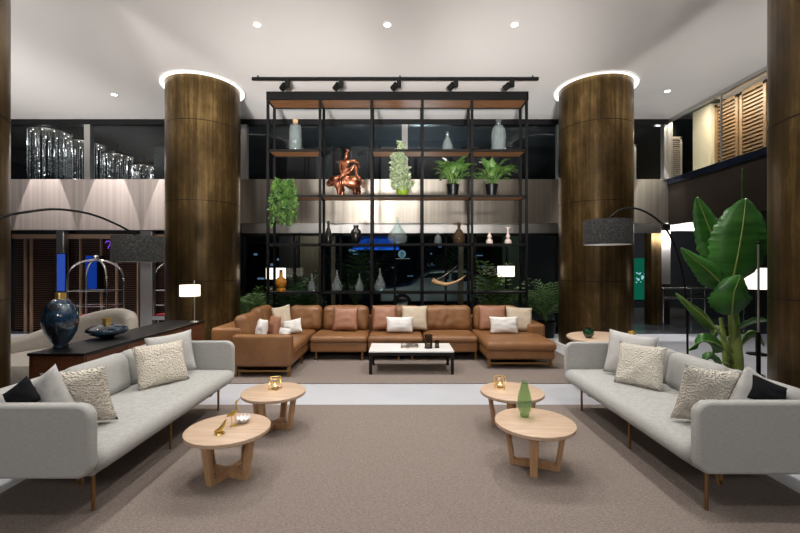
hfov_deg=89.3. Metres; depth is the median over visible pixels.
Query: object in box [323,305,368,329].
cushion
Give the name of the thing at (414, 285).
parked car
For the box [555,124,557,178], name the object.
column
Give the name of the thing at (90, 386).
throw pillow
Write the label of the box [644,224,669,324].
pillar
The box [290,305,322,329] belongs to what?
cushion
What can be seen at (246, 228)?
trim
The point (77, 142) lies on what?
crystal chandelier
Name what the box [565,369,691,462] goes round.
seat cushion
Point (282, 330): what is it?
throw pillow
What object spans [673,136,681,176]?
door
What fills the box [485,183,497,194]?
pot
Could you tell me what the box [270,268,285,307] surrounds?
floor lamp
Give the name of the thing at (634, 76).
recessed light
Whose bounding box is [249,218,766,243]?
floor
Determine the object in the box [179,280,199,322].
table lamp
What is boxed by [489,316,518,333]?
throw pillow
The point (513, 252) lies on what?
pier
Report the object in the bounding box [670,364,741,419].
throw pillow
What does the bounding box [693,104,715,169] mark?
wall
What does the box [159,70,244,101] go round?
recessed light
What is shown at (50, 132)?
crystal chandelier
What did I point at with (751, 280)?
floor lamp
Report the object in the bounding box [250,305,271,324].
cushion
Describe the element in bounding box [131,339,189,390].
throw pillow
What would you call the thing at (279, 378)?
candle holder
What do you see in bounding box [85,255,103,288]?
display screen
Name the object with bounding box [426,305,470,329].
cushion
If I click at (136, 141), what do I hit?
window
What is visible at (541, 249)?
wall
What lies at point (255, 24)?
recessed light
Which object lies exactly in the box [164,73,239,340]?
column
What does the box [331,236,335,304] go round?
post
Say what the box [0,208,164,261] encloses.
arc floor lamp
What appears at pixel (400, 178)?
variegated plant
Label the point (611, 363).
throw pillow
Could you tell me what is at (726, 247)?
banana plant
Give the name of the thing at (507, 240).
candlestick
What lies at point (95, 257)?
luggage cart
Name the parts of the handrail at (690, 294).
post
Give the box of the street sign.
[396,250,409,284]
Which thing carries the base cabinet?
on the floor at (316, 394)
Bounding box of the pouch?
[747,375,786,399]
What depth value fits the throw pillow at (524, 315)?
6.69 m
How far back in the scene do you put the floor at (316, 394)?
4.90 m
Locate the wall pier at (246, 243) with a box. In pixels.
[240,224,248,310]
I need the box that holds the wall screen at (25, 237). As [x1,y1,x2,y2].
[12,234,164,331]
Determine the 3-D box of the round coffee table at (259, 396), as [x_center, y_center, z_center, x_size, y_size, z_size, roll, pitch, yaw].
[-1.165,1.317,3.740,0.576,0.338,0.576,0,0,0]
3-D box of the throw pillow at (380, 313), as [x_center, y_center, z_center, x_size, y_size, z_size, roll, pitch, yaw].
[-0.260,0.865,6.843,0.418,0.410,0.184,0,0,0]
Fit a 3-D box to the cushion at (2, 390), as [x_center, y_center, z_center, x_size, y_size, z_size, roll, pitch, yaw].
[-2.455,0.921,2.676,0.194,0.328,0.612,0,0,0]
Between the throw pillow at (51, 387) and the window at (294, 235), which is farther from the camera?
the window at (294, 235)
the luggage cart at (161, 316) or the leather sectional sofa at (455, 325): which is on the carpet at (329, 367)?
the leather sectional sofa at (455, 325)
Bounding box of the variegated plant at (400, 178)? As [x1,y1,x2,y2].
[388,140,414,194]
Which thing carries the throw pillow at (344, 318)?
on the leather sectional sofa at (455, 325)
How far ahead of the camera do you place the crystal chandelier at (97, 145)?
11.25 m
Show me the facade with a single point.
(257, 263)
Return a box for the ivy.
[267,177,298,227]
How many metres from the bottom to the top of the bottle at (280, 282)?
0.402 m
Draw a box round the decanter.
[453,222,464,242]
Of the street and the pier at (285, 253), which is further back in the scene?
the street
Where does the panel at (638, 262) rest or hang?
attached to the wall at (541, 249)
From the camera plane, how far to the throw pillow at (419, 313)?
6.83 m
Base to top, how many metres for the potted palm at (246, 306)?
1.106 m
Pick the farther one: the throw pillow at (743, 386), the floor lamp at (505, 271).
the floor lamp at (505, 271)
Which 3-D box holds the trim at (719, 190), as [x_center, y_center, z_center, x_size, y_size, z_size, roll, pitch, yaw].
[5.990,-1.360,5.475,0.120,0.880,6.950,0,0,0]
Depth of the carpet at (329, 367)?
5.79 m
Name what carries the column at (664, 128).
attached to the wall panel at (650, 195)
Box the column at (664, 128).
[660,124,667,178]
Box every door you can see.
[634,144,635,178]
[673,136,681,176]
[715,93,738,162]
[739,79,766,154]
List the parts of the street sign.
post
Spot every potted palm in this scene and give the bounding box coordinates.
[240,286,278,314]
[252,272,328,307]
[321,236,407,304]
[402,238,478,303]
[473,256,537,304]
[512,279,557,337]
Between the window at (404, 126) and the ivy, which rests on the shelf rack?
the ivy
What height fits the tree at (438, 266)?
2.651 m
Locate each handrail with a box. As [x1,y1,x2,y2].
[661,287,706,326]
[689,285,744,320]
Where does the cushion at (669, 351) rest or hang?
on the sofa at (721, 437)
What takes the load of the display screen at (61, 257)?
attached to the steel post at (62, 237)
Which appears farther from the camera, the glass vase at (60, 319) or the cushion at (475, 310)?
the cushion at (475, 310)
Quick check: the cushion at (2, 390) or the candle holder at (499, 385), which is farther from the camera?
the candle holder at (499, 385)
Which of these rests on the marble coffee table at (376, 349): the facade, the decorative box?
the decorative box
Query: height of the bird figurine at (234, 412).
0.200 m
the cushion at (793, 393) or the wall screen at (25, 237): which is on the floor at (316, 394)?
the wall screen at (25, 237)
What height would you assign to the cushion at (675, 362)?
0.328 m
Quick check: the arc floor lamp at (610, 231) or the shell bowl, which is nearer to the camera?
the shell bowl
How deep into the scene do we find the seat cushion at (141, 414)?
3.08 m
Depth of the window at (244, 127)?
8.92 m
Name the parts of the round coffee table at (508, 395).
leg, leg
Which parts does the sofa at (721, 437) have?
leg, arm, leg, leg, arm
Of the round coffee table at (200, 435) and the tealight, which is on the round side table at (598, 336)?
the tealight
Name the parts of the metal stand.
rod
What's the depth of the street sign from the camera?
15.50 m
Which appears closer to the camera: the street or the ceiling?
the ceiling
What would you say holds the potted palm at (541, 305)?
on the floor at (316, 394)
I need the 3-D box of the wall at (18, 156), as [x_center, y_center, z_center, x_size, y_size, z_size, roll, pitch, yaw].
[-12.100,-1.100,8.500,0.200,5.200,27.000,0,0,0]
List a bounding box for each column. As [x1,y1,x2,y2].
[0,0,10,387]
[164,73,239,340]
[554,73,633,350]
[555,124,557,178]
[660,124,667,178]
[767,0,799,474]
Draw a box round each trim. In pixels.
[11,119,668,125]
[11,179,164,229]
[242,224,660,232]
[634,308,685,317]
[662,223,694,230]
[667,147,766,184]
[668,155,766,224]
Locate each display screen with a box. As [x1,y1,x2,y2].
[57,253,66,291]
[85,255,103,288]
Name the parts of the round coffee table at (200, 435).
leg, leg, leg, leg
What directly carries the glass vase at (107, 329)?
on the base cabinet
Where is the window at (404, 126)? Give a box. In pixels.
[402,124,407,171]
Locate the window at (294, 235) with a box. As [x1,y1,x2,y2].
[242,233,557,331]
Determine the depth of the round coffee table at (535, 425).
2.94 m
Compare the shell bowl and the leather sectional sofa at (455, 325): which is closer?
the shell bowl
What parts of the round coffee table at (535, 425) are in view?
leg, leg, leg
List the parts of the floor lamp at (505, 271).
stem, lamp shade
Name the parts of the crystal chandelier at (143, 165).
plate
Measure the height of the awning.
0.554 m
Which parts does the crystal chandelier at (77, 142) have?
plate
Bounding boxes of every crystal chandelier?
[26,126,72,178]
[64,137,83,178]
[94,140,104,178]
[101,144,133,178]
[131,155,153,178]
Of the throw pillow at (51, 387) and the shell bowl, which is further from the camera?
the shell bowl
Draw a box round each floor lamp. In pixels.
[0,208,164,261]
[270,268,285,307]
[498,266,514,302]
[583,207,688,354]
[744,268,766,355]
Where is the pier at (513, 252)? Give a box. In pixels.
[502,236,518,307]
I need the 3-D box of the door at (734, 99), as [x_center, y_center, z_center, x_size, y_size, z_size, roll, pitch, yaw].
[7.170,-2.535,8.850,0.100,2.230,0.620,0,0,0]
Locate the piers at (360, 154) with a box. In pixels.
[154,147,518,178]
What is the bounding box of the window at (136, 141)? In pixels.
[11,72,766,178]
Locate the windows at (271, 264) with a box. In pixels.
[254,249,483,287]
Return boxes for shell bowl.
[236,414,250,422]
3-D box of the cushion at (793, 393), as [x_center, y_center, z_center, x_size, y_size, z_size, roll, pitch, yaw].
[2.455,0.921,2.758,0.194,0.328,0.587,0,0,0]
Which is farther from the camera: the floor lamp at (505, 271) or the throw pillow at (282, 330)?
the floor lamp at (505, 271)
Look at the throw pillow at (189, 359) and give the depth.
4.02 m
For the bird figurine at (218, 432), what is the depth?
2.77 m
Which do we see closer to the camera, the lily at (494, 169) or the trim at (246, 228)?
the lily at (494, 169)
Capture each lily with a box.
[431,155,477,194]
[473,156,517,194]
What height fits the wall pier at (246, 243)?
2.600 m
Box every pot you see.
[446,183,459,194]
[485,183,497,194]
[536,320,556,337]
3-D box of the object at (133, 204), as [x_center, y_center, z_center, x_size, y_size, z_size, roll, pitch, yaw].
[-7.800,-1.370,9.010,8.400,1.120,0.120,0,0,0]
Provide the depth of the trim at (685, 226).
10.40 m
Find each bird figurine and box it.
[214,419,226,435]
[226,398,239,426]
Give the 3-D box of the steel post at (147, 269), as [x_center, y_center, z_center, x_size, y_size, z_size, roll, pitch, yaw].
[-5.727,0.345,9.207,0.270,2.310,0.155,0,0,0]
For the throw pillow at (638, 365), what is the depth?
3.54 m
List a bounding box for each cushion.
[0,372,59,401]
[63,353,130,395]
[94,370,233,469]
[121,344,145,384]
[234,311,260,333]
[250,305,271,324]
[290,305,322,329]
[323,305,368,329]
[371,305,417,329]
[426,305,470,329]
[473,305,514,328]
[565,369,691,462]
[656,345,674,383]
[666,352,728,390]
[727,369,799,399]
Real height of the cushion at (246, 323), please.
0.406 m
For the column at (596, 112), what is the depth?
6.87 m
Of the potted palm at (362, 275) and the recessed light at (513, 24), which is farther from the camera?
the potted palm at (362, 275)
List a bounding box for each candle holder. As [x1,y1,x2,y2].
[268,376,281,390]
[493,375,506,388]
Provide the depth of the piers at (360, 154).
12.50 m
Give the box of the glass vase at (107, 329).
[84,317,128,338]
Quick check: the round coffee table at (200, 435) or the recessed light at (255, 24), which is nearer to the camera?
the round coffee table at (200, 435)
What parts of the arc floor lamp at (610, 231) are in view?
lamp shade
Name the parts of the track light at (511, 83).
rail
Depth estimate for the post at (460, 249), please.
9.75 m
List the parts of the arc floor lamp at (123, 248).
arched stem, lamp shade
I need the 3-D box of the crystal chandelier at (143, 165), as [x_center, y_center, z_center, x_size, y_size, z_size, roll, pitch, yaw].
[-8.549,-2.784,13.499,0.721,1.832,0.721,0,0,0]
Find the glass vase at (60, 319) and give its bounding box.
[40,292,79,348]
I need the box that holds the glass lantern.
[424,334,432,348]
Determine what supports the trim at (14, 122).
attached to the wall at (18, 156)
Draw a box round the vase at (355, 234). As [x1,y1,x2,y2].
[350,225,361,242]
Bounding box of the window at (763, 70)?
[668,66,766,178]
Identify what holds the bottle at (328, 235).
on the shelf rack
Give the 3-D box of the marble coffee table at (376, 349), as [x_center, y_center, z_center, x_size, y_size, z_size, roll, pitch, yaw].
[0.158,1.324,5.850,1.175,0.324,0.580,0,0,0]
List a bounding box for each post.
[56,231,68,298]
[140,231,155,326]
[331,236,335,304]
[458,247,462,304]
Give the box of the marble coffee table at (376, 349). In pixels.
[369,343,453,374]
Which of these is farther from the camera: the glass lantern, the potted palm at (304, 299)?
the potted palm at (304, 299)
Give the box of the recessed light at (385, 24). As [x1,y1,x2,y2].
[383,22,391,27]
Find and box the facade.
[249,244,501,290]
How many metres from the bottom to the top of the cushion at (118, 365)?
0.328 m
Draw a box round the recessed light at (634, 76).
[553,70,639,101]
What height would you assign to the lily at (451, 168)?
0.748 m
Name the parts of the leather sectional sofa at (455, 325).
sled rail, arm, leg, seat, seat, seat, seat, backrest, seat, seat, chaise seat, sled rail, arm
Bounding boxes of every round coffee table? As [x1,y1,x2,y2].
[183,413,270,486]
[240,382,305,434]
[480,382,544,425]
[495,408,576,477]
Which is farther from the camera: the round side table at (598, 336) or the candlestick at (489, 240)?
the candlestick at (489, 240)
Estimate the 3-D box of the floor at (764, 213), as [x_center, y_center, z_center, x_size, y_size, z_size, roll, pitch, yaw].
[9.025,-1.260,2.140,5.950,0.280,14.280,0,0,0]
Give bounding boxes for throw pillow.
[2,376,40,401]
[32,364,74,401]
[40,366,117,420]
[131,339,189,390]
[144,329,196,370]
[255,319,267,333]
[267,315,280,333]
[271,304,290,327]
[279,327,291,333]
[282,318,302,333]
[332,307,358,330]
[372,305,396,329]
[386,317,412,331]
[401,306,427,329]
[478,305,505,329]
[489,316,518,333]
[506,306,531,330]
[603,329,658,372]
[614,341,667,391]
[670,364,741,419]
[729,365,772,399]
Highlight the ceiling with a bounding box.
[11,0,766,118]
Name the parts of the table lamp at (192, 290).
lamp shade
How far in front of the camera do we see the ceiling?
5.96 m
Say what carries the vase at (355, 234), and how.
on the shelf rack
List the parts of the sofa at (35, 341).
seat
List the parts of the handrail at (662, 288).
post, post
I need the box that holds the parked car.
[379,269,501,307]
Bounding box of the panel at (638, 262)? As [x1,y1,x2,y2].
[634,258,643,299]
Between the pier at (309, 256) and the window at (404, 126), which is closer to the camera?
the window at (404, 126)
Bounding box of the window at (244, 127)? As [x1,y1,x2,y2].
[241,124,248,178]
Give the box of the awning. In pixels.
[352,239,398,249]
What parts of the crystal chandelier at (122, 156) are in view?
plate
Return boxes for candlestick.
[486,232,492,242]
[504,227,511,242]
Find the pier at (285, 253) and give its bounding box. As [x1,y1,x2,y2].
[279,236,299,306]
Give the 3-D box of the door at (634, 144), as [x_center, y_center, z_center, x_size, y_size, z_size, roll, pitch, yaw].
[5.450,-2.160,9.640,0.300,1.480,0.080,0,0,0]
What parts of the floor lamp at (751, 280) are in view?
lamp shade, stem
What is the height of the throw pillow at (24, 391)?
0.259 m
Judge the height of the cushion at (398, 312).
0.449 m
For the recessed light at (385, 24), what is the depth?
5.43 m
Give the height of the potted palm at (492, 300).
1.730 m
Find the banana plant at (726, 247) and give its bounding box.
[675,168,766,377]
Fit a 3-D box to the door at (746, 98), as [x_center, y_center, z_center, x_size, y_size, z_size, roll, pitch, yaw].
[7.170,-2.535,8.190,0.100,2.230,0.620,0,0,0]
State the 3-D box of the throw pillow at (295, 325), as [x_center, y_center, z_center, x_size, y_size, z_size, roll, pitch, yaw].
[-1.713,0.960,6.450,0.343,0.280,0.153,0,0,0]
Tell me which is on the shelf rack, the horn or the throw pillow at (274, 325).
the horn
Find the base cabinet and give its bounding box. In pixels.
[27,320,204,378]
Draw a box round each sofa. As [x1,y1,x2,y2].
[0,341,234,510]
[11,308,138,384]
[211,305,556,376]
[564,342,799,510]
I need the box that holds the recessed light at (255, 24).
[252,22,261,27]
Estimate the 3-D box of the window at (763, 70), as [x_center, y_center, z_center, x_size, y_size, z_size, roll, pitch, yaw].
[5.950,-2.595,5.495,0.100,1.330,6.990,0,0,0]
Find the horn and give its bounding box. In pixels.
[431,264,465,291]
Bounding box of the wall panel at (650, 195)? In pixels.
[240,179,667,223]
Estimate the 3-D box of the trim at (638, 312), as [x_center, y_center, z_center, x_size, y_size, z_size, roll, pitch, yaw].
[7.450,1.375,12.100,1.900,0.250,0.400,0,0,0]
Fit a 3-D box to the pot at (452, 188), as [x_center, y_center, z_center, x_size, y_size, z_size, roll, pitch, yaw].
[0.988,-1.412,7.550,0.244,0.225,0.244,0,0,0]
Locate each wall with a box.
[11,147,114,178]
[11,230,248,329]
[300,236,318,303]
[522,232,766,313]
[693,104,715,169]
[723,90,762,159]
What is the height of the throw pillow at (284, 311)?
0.461 m
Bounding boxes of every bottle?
[275,270,286,291]
[289,119,301,148]
[325,221,331,242]
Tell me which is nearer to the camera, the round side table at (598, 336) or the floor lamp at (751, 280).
the round side table at (598, 336)
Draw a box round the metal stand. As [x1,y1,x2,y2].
[756,241,760,374]
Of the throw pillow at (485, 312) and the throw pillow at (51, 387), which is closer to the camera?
the throw pillow at (51, 387)
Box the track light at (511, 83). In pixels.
[252,75,538,90]
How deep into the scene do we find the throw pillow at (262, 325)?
5.81 m
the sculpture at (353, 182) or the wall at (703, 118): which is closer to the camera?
the sculpture at (353, 182)
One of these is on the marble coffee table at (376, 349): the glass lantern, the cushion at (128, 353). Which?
the glass lantern
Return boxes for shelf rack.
[266,91,528,313]
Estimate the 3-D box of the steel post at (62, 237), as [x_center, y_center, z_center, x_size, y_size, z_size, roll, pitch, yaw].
[-7.670,0.345,9.207,0.170,2.310,0.155,0,0,0]
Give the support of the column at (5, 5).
on the floor at (316, 394)
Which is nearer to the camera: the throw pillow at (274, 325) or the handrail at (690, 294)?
the throw pillow at (274, 325)
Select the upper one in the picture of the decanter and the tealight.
the decanter
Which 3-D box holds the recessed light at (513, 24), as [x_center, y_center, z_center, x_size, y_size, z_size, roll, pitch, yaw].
[1.540,-3.246,5.440,0.130,0.006,0.130,0,0,0]
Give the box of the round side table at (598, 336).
[566,331,608,341]
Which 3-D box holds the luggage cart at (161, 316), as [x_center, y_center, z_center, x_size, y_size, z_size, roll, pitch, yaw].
[-4.590,0.632,8.450,0.840,1.734,0.560,0,0,0]
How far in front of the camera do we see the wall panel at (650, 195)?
8.95 m
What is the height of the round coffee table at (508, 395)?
0.338 m
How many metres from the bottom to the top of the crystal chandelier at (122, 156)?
1.836 m
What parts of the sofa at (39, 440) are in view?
arm, leg, leg, arm, leg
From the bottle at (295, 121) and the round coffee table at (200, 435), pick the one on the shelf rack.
the bottle at (295, 121)
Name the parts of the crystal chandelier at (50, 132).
plate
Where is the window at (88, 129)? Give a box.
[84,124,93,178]
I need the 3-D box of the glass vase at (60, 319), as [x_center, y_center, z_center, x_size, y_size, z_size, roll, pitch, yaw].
[-3.102,0.490,3.700,0.276,0.500,0.276,0,0,0]
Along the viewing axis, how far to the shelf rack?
7.34 m
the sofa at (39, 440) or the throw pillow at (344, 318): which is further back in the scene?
the throw pillow at (344, 318)
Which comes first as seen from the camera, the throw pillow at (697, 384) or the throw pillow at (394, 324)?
the throw pillow at (697, 384)
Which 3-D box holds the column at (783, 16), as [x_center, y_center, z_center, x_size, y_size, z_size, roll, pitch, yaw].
[3.555,-0.874,3.000,1.380,4.748,1.380,0,0,0]
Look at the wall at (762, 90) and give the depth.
8.40 m
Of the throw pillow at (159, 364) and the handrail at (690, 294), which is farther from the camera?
the handrail at (690, 294)
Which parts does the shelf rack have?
post, post, shelf, shelf frame, post, post, post, post, frame, shelf frame, shelf frame, shelf, shelf frame, shelf, post, post, shelf, shelf frame, post, post, post, post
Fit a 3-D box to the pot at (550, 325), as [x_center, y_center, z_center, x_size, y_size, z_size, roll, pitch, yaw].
[3.100,1.330,8.600,0.420,0.340,0.420,0,0,0]
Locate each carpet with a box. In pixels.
[0,405,799,532]
[229,348,570,383]
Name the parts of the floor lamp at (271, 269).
lamp shade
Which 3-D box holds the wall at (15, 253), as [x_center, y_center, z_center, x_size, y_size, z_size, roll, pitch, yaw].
[-7.800,0.200,9.575,8.400,2.600,0.150,0,0,0]
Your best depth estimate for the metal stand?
3.94 m
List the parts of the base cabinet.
door, door, door, door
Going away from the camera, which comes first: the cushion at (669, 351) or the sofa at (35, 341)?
the cushion at (669, 351)
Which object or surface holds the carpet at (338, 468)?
on the floor at (316, 394)
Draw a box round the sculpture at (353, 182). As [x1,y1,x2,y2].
[326,149,364,194]
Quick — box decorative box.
[401,343,417,347]
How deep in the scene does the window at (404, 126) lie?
8.92 m
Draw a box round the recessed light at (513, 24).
[510,22,519,27]
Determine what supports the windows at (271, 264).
attached to the facade
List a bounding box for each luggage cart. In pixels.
[65,255,124,315]
[152,263,164,322]
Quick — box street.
[249,291,501,312]
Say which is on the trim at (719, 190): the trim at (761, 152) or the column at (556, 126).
the trim at (761, 152)
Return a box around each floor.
[0,313,799,492]
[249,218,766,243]
[761,211,766,217]
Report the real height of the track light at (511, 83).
0.245 m
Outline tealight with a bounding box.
[583,327,593,337]

